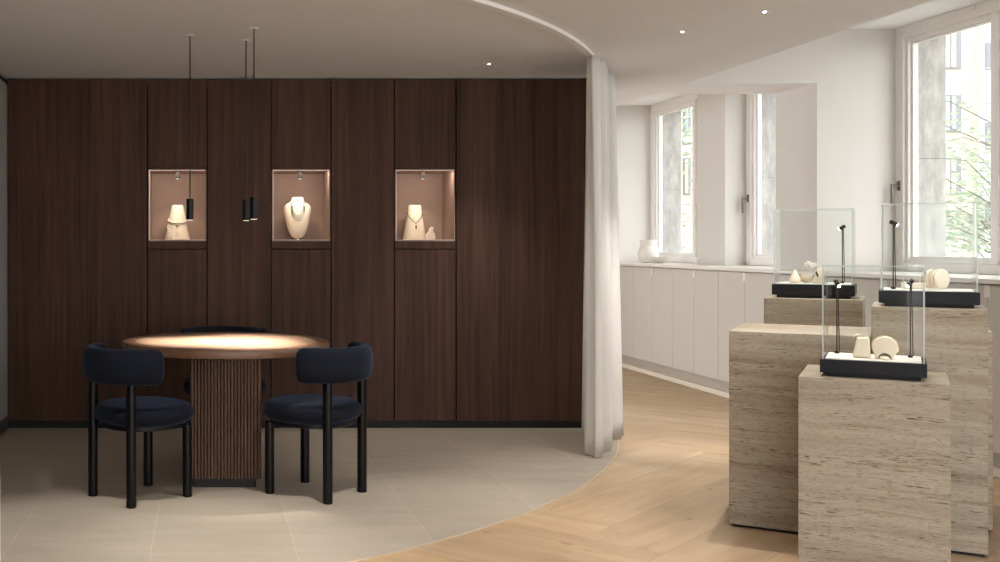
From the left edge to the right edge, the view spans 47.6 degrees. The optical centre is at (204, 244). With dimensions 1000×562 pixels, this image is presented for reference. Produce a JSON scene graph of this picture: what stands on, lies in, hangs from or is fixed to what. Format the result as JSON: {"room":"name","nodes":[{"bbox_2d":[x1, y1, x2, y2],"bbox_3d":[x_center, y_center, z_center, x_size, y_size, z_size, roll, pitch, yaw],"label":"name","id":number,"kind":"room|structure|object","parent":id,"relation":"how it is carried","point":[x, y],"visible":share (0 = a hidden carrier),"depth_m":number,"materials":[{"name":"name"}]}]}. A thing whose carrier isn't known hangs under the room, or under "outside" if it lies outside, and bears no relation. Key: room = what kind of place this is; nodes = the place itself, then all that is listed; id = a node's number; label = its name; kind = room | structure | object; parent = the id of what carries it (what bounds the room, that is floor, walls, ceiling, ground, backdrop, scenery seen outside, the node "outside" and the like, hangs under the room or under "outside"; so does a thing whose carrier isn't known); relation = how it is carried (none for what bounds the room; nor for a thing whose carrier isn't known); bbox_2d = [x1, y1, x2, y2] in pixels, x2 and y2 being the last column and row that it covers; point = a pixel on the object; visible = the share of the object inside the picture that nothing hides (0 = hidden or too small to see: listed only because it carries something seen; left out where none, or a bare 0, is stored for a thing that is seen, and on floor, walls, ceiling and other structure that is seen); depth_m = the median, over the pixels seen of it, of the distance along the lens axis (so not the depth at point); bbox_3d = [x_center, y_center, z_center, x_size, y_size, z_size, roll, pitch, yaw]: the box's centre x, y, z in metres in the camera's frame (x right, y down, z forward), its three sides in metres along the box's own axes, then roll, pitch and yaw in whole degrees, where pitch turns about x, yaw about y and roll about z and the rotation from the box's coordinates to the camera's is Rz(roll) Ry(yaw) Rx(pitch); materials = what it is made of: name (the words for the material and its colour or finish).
{"room":"shop","nodes":[
{"label":"shop","id":0,"kind":"room"},
{"bbox_2d":[0,79,7,420],"bbox_3d":[-1.453,0.084,5.655,0.150,2.393,4.710,0,0,0],"label":"wall","id":1,"kind":"structure","parent":0,"point":[3,86],"depth_m":7.28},
{"bbox_2d":[0,416,7,435],"bbox_3d":[-1.372,1.235,5.375,0.012,0.090,4.050,0,0,0],"label":"baseboard","id":2,"kind":"structure","parent":1,"relation":"attached to","point":[3,423],"depth_m":7.22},
{"bbox_2d":[0,75,7,84],"bbox_3d":[-1.463,-1.135,5.655,0.130,0.045,4.710,0,0,0],"label":"trim","id":3,"kind":"structure","parent":1,"relation":"attached to","point":[4,80],"depth_m":7.42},
{"bbox_2d":[8,79,585,420],"bbox_3d":[0.711,0.061,7.660,4.178,2.438,0.500,0,0,0],"label":"wall","id":4,"kind":"structure","parent":0,"point":[484,324],"depth_m":7.41,"materials":[{"name":"brown wood"}]},
{"bbox_2d":[148,169,205,240],"bbox_3d":[-0.193,-0.275,7.607,0.406,0.503,0.371,0,0,0],"label":"display niche","id":5,"kind":"object","parent":4,"relation":"attached to","point":[167,188],"visible":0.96,"depth_m":7.79,"materials":[{"name":"fabric"}]},
{"bbox_2d":[166,224,171,239],"bbox_3d":[-0.255,-0.087,7.525,0.048,0.110,0.048,0,0,0],"label":"stand","id":6,"kind":"object","parent":5,"relation":"in","point":[168,235],"visible":1,"depth_m":7.51,"materials":[{"name":"beige plastic"}]},
{"bbox_2d":[164,205,190,239],"bbox_3d":[-0.198,-0.158,7.665,0.178,0.252,0.152,0,0,30],"label":"jewelry stand","id":7,"kind":"object","parent":5,"relation":"in","point":[177,220],"visible":0.87,"depth_m":7.62,"materials":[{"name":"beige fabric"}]},
{"bbox_2d":[175,171,179,178],"bbox_3d":[-0.193,-0.490,7.500,0.034,0.055,0.034,0,0,0],"label":"spot lamp","id":8,"kind":"object","parent":5,"relation":"attached to","point":[177,175],"depth_m":7.48,"materials":[{"name":"white metal"}]},
{"bbox_2d":[8,420,581,427],"bbox_3d":[0.701,1.254,7.446,4.158,0.052,0.028,0,0,0],"label":"baseboard","id":9,"kind":"structure","parent":4,"relation":"attached to","point":[11,424],"depth_m":7.43,"materials":[{"name":"black wood"}]},
{"bbox_2d":[271,169,329,240],"bbox_3d":[0.670,-0.275,7.607,0.406,0.503,0.371,0,0,0],"label":"display niche","id":10,"kind":"object","parent":4,"relation":"attached to","point":[313,185],"visible":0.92,"depth_m":7.79,"materials":[{"name":"fabric"}]},
{"bbox_2d":[284,197,310,239],"bbox_3d":[0.665,-0.186,7.652,0.196,0.308,0.096,0,0,0],"label":"bust","id":11,"kind":"object","parent":10,"relation":"in","point":[297,213],"visible":0.98,"depth_m":7.62,"materials":[{"name":"beige fabric"}]},
{"bbox_2d":[298,171,302,178],"bbox_3d":[0.670,-0.490,7.500,0.034,0.055,0.034,0,0,0],"label":"spot lamp","id":12,"kind":"object","parent":10,"relation":"attached to","point":[300,175],"depth_m":7.48,"materials":[{"name":"white metal"}]},
{"bbox_2d":[394,169,454,240],"bbox_3d":[1.534,-0.275,7.607,0.418,0.503,0.371,0,0,0],"label":"display niche","id":13,"kind":"object","parent":4,"relation":"attached to","point":[432,189],"visible":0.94,"depth_m":7.79,"materials":[{"name":"fabric"}]},
{"bbox_2d":[403,205,425,239],"bbox_3d":[1.508,-0.158,7.665,0.172,0.252,0.124,0,0,0],"label":"bust","id":14,"kind":"object","parent":13,"relation":"in","point":[414,229],"visible":0.97,"depth_m":7.63,"materials":[{"name":"beige fabric"}]},
{"bbox_2d":[420,171,424,178],"bbox_3d":[1.534,-0.490,7.500,0.034,0.055,0.034,0,0,0],"label":"spot lamp","id":15,"kind":"object","parent":13,"relation":"attached to","point":[422,175],"depth_m":7.49,"materials":[{"name":"white metal"}]},
{"bbox_2d":[424,227,435,239],"bbox_3d":[1.595,-0.079,7.550,0.076,0.094,0.040,0,0,0],"label":"stand","id":16,"kind":"object","parent":13,"relation":"in","point":[430,235],"visible":0.97,"depth_m":7.53,"materials":[{"name":"beige plastic"}]},
{"bbox_2d":[0,428,617,561],"bbox_3d":[0.734,1.282,5.500,4.225,0.004,4.020,0,0,0],"label":"floor","id":17,"kind":"structure","parent":0,"point":[425,485],"depth_m":5.41,"materials":[{"name":"stone"}]},
{"bbox_2d":[82,343,193,508],"bbox_3d":[-0.342,0.895,5.410,0.556,0.769,0.559,0,0,-41],"label":"upholstered chair","id":18,"kind":"object","parent":17,"relation":"on","point":[132,413],"visible":1,"depth_m":5.23,"materials":[{"name":"blue fabric"}]},
{"bbox_2d":[180,326,268,396],"bbox_3d":[0.118,0.895,6.451,0.559,0.769,0.556,0,0,0],"label":"upholstered chair","id":19,"kind":"object","parent":17,"relation":"on","point":[186,384],"visible":0.23,"depth_m":6.58,"materials":[{"name":"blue fabric"}]},
{"bbox_2d":[122,332,329,486],"bbox_3d":[0.117,0.907,5.955,1.156,0.745,1.156,0,0,3],"label":"round table","id":20,"kind":"object","parent":17,"relation":"on","point":[225,367],"visible":0.85,"depth_m":5.59,"materials":[{"name":"brown wood"}]},
{"bbox_2d":[263,341,372,504],"bbox_3d":[0.585,0.895,5.490,0.556,0.769,0.559,0,0,39],"label":"upholstered chair","id":21,"kind":"object","parent":17,"relation":"on","point":[326,411],"visible":1,"depth_m":5.31,"materials":[{"name":"blue fabric"}]},
{"bbox_2d":[0,0,931,105],"bbox_3d":[-0.475,-1.458,5.270,7.850,0.600,13.540,0,0,0],"label":"ceiling","id":22,"kind":"structure","parent":0,"point":[639,41],"depth_m":5.93,"materials":[{"name":"paint"}]},
{"bbox_2d":[186,34,193,219],"bbox_3d":[-0.083,-0.646,5.890,0.048,1.024,0.048,0,0,0],"label":"pendant lamp","id":23,"kind":"object","parent":22,"relation":"hanging from","point":[189,202],"visible":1,"depth_m":5.89,"materials":[{"name":"metal"}]},
{"bbox_2d":[242,39,249,220],"bbox_3d":[0.232,-0.646,6.030,0.048,1.024,0.048,0,0,0],"label":"pendant lamp","id":24,"kind":"object","parent":22,"relation":"hanging from","point":[245,203],"visible":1,"depth_m":6.03,"materials":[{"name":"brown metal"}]},
{"bbox_2d":[249,27,257,218],"bbox_3d":[0.262,-0.646,5.700,0.048,1.024,0.048,0,0,0],"label":"pendant lamp","id":25,"kind":"object","parent":22,"relation":"hanging from","point":[253,200],"visible":1,"depth_m":5.70,"materials":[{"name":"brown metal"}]},
{"bbox_2d":[460,0,593,57],"bbox_3d":[0.928,-1.148,5.242,5.638,0.020,0.840,0,0,-43],"label":"track","id":26,"kind":"object","parent":22,"relation":"attached to","point":[575,42],"visible":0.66,"depth_m":5.46,"materials":[{"name":"white metal"}]},
{"bbox_2d":[0,510,0,561],"bbox_3d":[-1.008,0.070,3.690,0.594,2.408,0.088,0,0,-13],"label":"curtain","id":27,"kind":"object","parent":26,"relation":"hanging from","point":[0,510],"visible":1,"depth_m":3.77,"materials":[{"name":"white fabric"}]},
{"bbox_2d":[581,55,622,457],"bbox_3d":[2.542,0.070,6.770,0.263,2.408,0.913,0,0,18],"label":"curtain","id":28,"kind":"object","parent":26,"relation":"hanging from","point":[602,392],"visible":1,"depth_m":6.57,"materials":[{"name":"white fabric"}]},
{"bbox_2d":[616,105,681,261],"bbox_3d":[3.650,-0.133,11.970,3.300,2.826,0.260,0,0,0],"label":"wall","id":29,"kind":"structure","parent":0,"point":[632,121],"depth_m":11.84,"materials":[{"name":"paint"}]},
{"bbox_2d":[622,362,999,477],"bbox_3d":[4.384,1.258,8.665,0.072,0.044,6.330,0,0,0],"label":"baseboard","id":30,"kind":"structure","parent":29,"relation":"attached to","point":[996,471],"depth_m":9.68,"materials":[{"name":"wood"}]},
{"bbox_2d":[350,367,999,561],"bbox_3d":[0.124,1.282,4.527,11.352,0.006,18.054,0,0,0],"label":"floor","id":31,"kind":"structure","parent":0,"point":[663,496],"depth_m":5.08,"materials":[{"name":"brown wood"}]},
{"bbox_2d":[620,265,636,365],"bbox_3d":[4.633,0.729,11.330,0.554,1.013,0.998,0,0,0],"label":"base cabinet","id":32,"kind":"object","parent":31,"relation":"on","point":[626,272],"visible":0.14,"depth_m":10.99,"materials":[{"name":"paint"}]},
{"bbox_2d":[634,266,674,376],"bbox_3d":[4.633,0.729,10.385,0.554,1.013,0.888,0,0,0],"label":"base cabinet","id":33,"kind":"object","parent":31,"relation":"on","point":[652,285],"visible":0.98,"depth_m":10.35,"materials":[{"name":"paint"}]},
{"bbox_2d":[672,268,721,389],"bbox_3d":[4.633,0.729,9.495,0.554,1.013,0.888,0,0,0],"label":"base cabinet","id":34,"kind":"object","parent":31,"relation":"on","point":[694,291],"visible":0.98,"depth_m":9.48,"materials":[{"name":"paint"}]},
{"bbox_2d":[718,271,772,391],"bbox_3d":[4.633,0.729,8.605,0.554,1.013,0.888,0,0,0],"label":"base cabinet","id":35,"kind":"object","parent":31,"relation":"on","point":[741,295],"visible":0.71,"depth_m":8.75,"materials":[{"name":"paint"}]},
{"bbox_2d":[729,323,870,533],"bbox_3d":[2.779,0.837,4.952,0.546,0.887,0.600,0,0,33],"label":"plinth","id":36,"kind":"object","parent":31,"relation":"on","point":[766,361],"visible":0.59,"depth_m":4.77,"materials":[{"name":"beige stone"}]},
{"bbox_2d":[780,273,846,282],"bbox_3d":[4.633,0.729,7.715,0.554,1.013,0.888,0,0,0],"label":"base cabinet","id":37,"kind":"object","parent":31,"relation":"on","point":[783,277],"visible":0.05,"depth_m":7.80,"materials":[{"name":"paint"}]},
{"bbox_2d":[764,295,864,326],"bbox_3d":[3.083,0.773,5.381,0.420,1.014,0.448,0,0,33],"label":"plinth","id":38,"kind":"object","parent":31,"relation":"on","point":[796,311],"visible":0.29,"depth_m":5.20,"materials":[{"name":"beige stone"}]},
{"bbox_2d":[772,208,856,298],"bbox_3d":[3.075,0.045,5.373,0.355,0.442,0.310,0,0,33],"label":"glass display case","id":39,"kind":"object","parent":38,"relation":"on","point":[781,289],"visible":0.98,"depth_m":5.30,"materials":[{"name":"clear glass"}]},
{"bbox_2d":[789,269,800,282],"bbox_3d":[2.993,0.160,5.403,0.052,0.068,0.052,0,0,0],"label":"cone","id":40,"kind":"object","parent":39,"relation":"on","point":[794,278],"visible":1,"depth_m":5.39,"materials":[{"name":"beige stone"}]},
{"bbox_2d":[800,275,811,282],"bbox_3d":[3.045,0.173,5.393,0.054,0.041,0.054,0,0,0],"label":"bowl","id":41,"kind":"object","parent":39,"relation":"on","point":[804,278],"visible":1,"depth_m":5.37,"materials":[{"name":"beige ceramic"}]},
{"bbox_2d":[804,261,816,282],"bbox_3d":[3.085,0.139,5.427,0.060,0.109,0.009,0,0,33],"label":"flower sprig","id":42,"kind":"object","parent":39,"relation":"on","point":[808,262],"visible":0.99,"depth_m":5.43,"materials":[{"name":"white ceramic"}]},
{"bbox_2d":[812,268,821,282],"bbox_3d":[3.074,0.155,5.332,0.058,0.077,0.046,0,0,33],"label":"block","id":43,"kind":"object","parent":39,"relation":"on","point":[818,275],"visible":0.77,"depth_m":5.32,"materials":[{"name":"beige stone"}]},
{"bbox_2d":[798,364,950,561],"bbox_3d":[2.714,0.902,4.324,0.499,0.755,0.518,0,0,33],"label":"plinth","id":44,"kind":"object","parent":31,"relation":"on","point":[874,455],"visible":0.97,"depth_m":4.11,"materials":[{"name":"beige stone"}]},
{"bbox_2d":[820,264,926,380],"bbox_3d":[2.689,0.304,4.285,0.355,0.442,0.310,0,0,33],"label":"glass display case","id":45,"kind":"object","parent":44,"relation":"on","point":[910,367],"visible":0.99,"depth_m":4.20,"materials":[{"name":"clear glass"}]},
{"bbox_2d":[851,333,870,357],"bbox_3d":[2.635,0.406,4.279,0.068,0.094,0.046,0,0,33],"label":"block","id":46,"kind":"object","parent":45,"relation":"on","point":[862,345],"visible":1,"depth_m":4.26,"materials":[{"name":"beige stone"}]},
{"bbox_2d":[871,335,898,358],"bbox_3d":[2.702,0.406,4.232,0.097,0.092,0.050,0,0,33],"label":"arch form","id":47,"kind":"object","parent":45,"relation":"on","point":[884,345],"visible":1,"depth_m":4.21,"materials":[{"name":"beige stone"}]},
{"bbox_2d":[880,356,889,359],"bbox_3d":[2.676,0.446,4.192,0.036,0.014,0.036,0,0,33],"label":"pebble","id":48,"kind":"object","parent":45,"relation":"on","point":[881,357],"visible":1,"depth_m":4.18,"materials":[{"name":"beige stone"}]},
{"bbox_2d":[845,277,921,326],"bbox_3d":[4.633,0.729,6.825,0.554,1.013,0.888,0,0,0],"label":"base cabinet","id":49,"kind":"object","parent":31,"relation":"on","point":[869,288],"visible":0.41,"depth_m":6.99,"materials":[{"name":"paint"}]},
{"bbox_2d":[871,301,987,556],"bbox_3d":[3.163,0.773,4.664,0.406,1.014,0.480,0,0,33],"label":"plinth","id":50,"kind":"object","parent":31,"relation":"on","point":[956,339],"visible":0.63,"depth_m":4.40,"materials":[{"name":"beige stone"}]},
{"bbox_2d":[879,202,979,308],"bbox_3d":[3.135,0.045,4.620,0.355,0.442,0.310,0,0,33],"label":"glass display case","id":51,"kind":"object","parent":50,"relation":"on","point":[890,296],"visible":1,"depth_m":4.52,"materials":[{"name":"clear glass"}]},
{"bbox_2d":[901,283,925,288],"bbox_3d":[3.096,0.181,4.657,0.090,0.026,0.050,0,0,33],"label":"block","id":52,"kind":"object","parent":51,"relation":"on","point":[903,285],"visible":0.8,"depth_m":4.63,"materials":[{"name":"beige stone"}]},
{"bbox_2d":[925,269,934,287],"bbox_3d":[3.164,0.147,4.642,0.090,0.082,0.018,0,0,-24],"label":"stand","id":53,"kind":"object","parent":51,"relation":"in","point":[928,273],"visible":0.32,"depth_m":4.63,"materials":[{"name":"beige stone"}]},
{"bbox_2d":[931,269,949,287],"bbox_3d":[3.173,0.146,4.595,0.092,0.084,0.026,0,0,-21],"label":"stand","id":54,"kind":"object","parent":51,"relation":"on","point":[940,278],"visible":1,"depth_m":4.58,"materials":[{"name":"beige stone"}]},
{"bbox_2d":[947,282,999,467],"bbox_3d":[4.633,0.729,5.935,0.554,1.013,0.888,0,0,0],"label":"base cabinet","id":55,"kind":"object","parent":31,"relation":"on","point":[989,293],"visible":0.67,"depth_m":5.88,"materials":[{"name":"paint"}]},
{"bbox_2d":[988,328,992,530],"bbox_3d":[3.446,0.836,5.030,0.420,0.889,0.438,0,0,33],"label":"plinth","id":56,"kind":"object","parent":31,"relation":"on","point":[990,333],"visible":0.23,"depth_m":4.74,"materials":[{"name":"beige stone"}]},
{"bbox_2d":[697,94,745,264],"bbox_3d":[5.030,-0.677,10.025,0.540,1.737,0.550,0,0,0],"label":"wall pier","id":57,"kind":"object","parent":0,"point":[721,118],"visible":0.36,"depth_m":9.81,"materials":[{"name":"paint"}]},
{"bbox_2d":[650,94,775,262],"bbox_3d":[5.105,-0.670,10.985,0.310,2.300,2.630,0,0,0],"label":"window","id":58,"kind":"structure","parent":57,"relation":"attached to","point":[658,110],"depth_m":11.71,"materials":[{"name":"paint"}]},
{"bbox_2d":[655,39,816,93],"bbox_3d":[3.921,-1.352,7.915,0.939,0.388,0.550,0,0,0],"label":"wall","id":59,"kind":"structure","parent":0,"point":[795,67],"depth_m":7.64,"materials":[{"name":"paint"}]},
{"bbox_2d":[622,0,986,104],"bbox_3d":[4.386,-1.746,5.270,1.868,0.400,13.540,0,0,0],"label":"ceiling","id":60,"kind":"structure","parent":0,"point":[933,8],"depth_m":7.25,"materials":[{"name":"paint"}]},
{"bbox_2d":[776,29,894,270],"bbox_3d":[4.845,-0.677,7.915,0.910,1.737,0.550,0,0,0],"label":"wall pier","id":61,"kind":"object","parent":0,"point":[835,134],"visible":0.5,"depth_m":7.64,"materials":[{"name":"paint"}]},
{"bbox_2d":[742,94,772,265],"bbox_3d":[4.966,-0.678,8.970,0.148,1.736,1.560,0,0,0],"label":"window","id":62,"kind":"structure","parent":61,"relation":"attached to","point":[754,256],"depth_m":9.64,"materials":[{"name":"paint"}]},
{"bbox_2d":[890,0,999,274],"bbox_3d":[5.076,-0.670,7.035,0.368,2.300,2.470,0,0,0],"label":"window","id":63,"kind":"structure","parent":61,"relation":"attached to","point":[907,38],"depth_m":7.55,"materials":[{"name":"paint"}]},
{"bbox_3d":[5.110,0.755,5.350,0.300,1.050,13.300,0,0,0],"label":"wall","id":64,"kind":"structure","parent":0,"visible":0},
{"bbox_2d":[620,262,999,283],"bbox_3d":[4.655,0.205,5.268,0.650,0.026,13.135,0,0,0],"label":"countertop","id":65,"kind":"structure","parent":64,"relation":"on","point":[954,277],"depth_m":7.57,"materials":[{"name":"stone"}]},
{"bbox_2d":[638,240,658,262],"bbox_3d":[4.725,0.071,11.350,0.212,0.240,0.212,0,0,0],"label":"vase","id":66,"kind":"object","parent":65,"relation":"on","point":[647,248],"visible":0.88,"depth_m":11.28,"materials":[{"name":"white ceramic"}]},
{"bbox_2d":[648,256,669,262],"bbox_3d":[4.680,0.158,10.980,0.224,0.067,0.224,0,0,0],"label":"bowl","id":67,"kind":"object","parent":65,"relation":"on","point":[655,259],"visible":0.93,"depth_m":10.92,"materials":[{"name":"white ceramic"}]},
{"label":"outside","id":68,"kind":"structure","parent":0,"visible":0},
{"bbox_3d":[37.675,1.580,25.000,64.650,0.200,100.000,0,0,0],"label":"ground","id":69,"kind":"structure","parent":68,"visible":0},
{"bbox_2d":[682,107,691,248],"bbox_3d":[8.275,-1.113,20.160,3.746,5.192,4.208,0,0,38],"label":"street tree","id":70,"kind":"object","parent":69,"relation":"on","point":[683,117],"visible":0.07,"depth_m":20.29,"materials":[{"name":"green plant"}]},
{"bbox_2d":[682,23,990,256],"bbox_3d":[37.500,-11.520,59.720,47.000,26.000,12.560,0,0,0],"label":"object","id":71,"kind":"structure","parent":69,"relation":"on","point":[968,52],"depth_m":54.00,"materials":[{"name":"white"}]},
{"bbox_2d":[946,68,990,256],"bbox_3d":[12.260,-0.886,16.459,4.582,4.741,4.417,0,0,33],"label":"street tree","id":72,"kind":"object","parent":69,"relation":"on","point":[957,158],"visible":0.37,"depth_m":16.76,"materials":[{"name":"green plant"}]},
{"bbox_2d":[946,114,990,256],"bbox_3d":[14.921,-0.591,20.434,3.933,4.151,4.242,0,0,0],"label":"street tree","id":73,"kind":"object","parent":69,"relation":"on","point":[987,175],"visible":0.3,"depth_m":20.65,"materials":[{"name":"green plant"}]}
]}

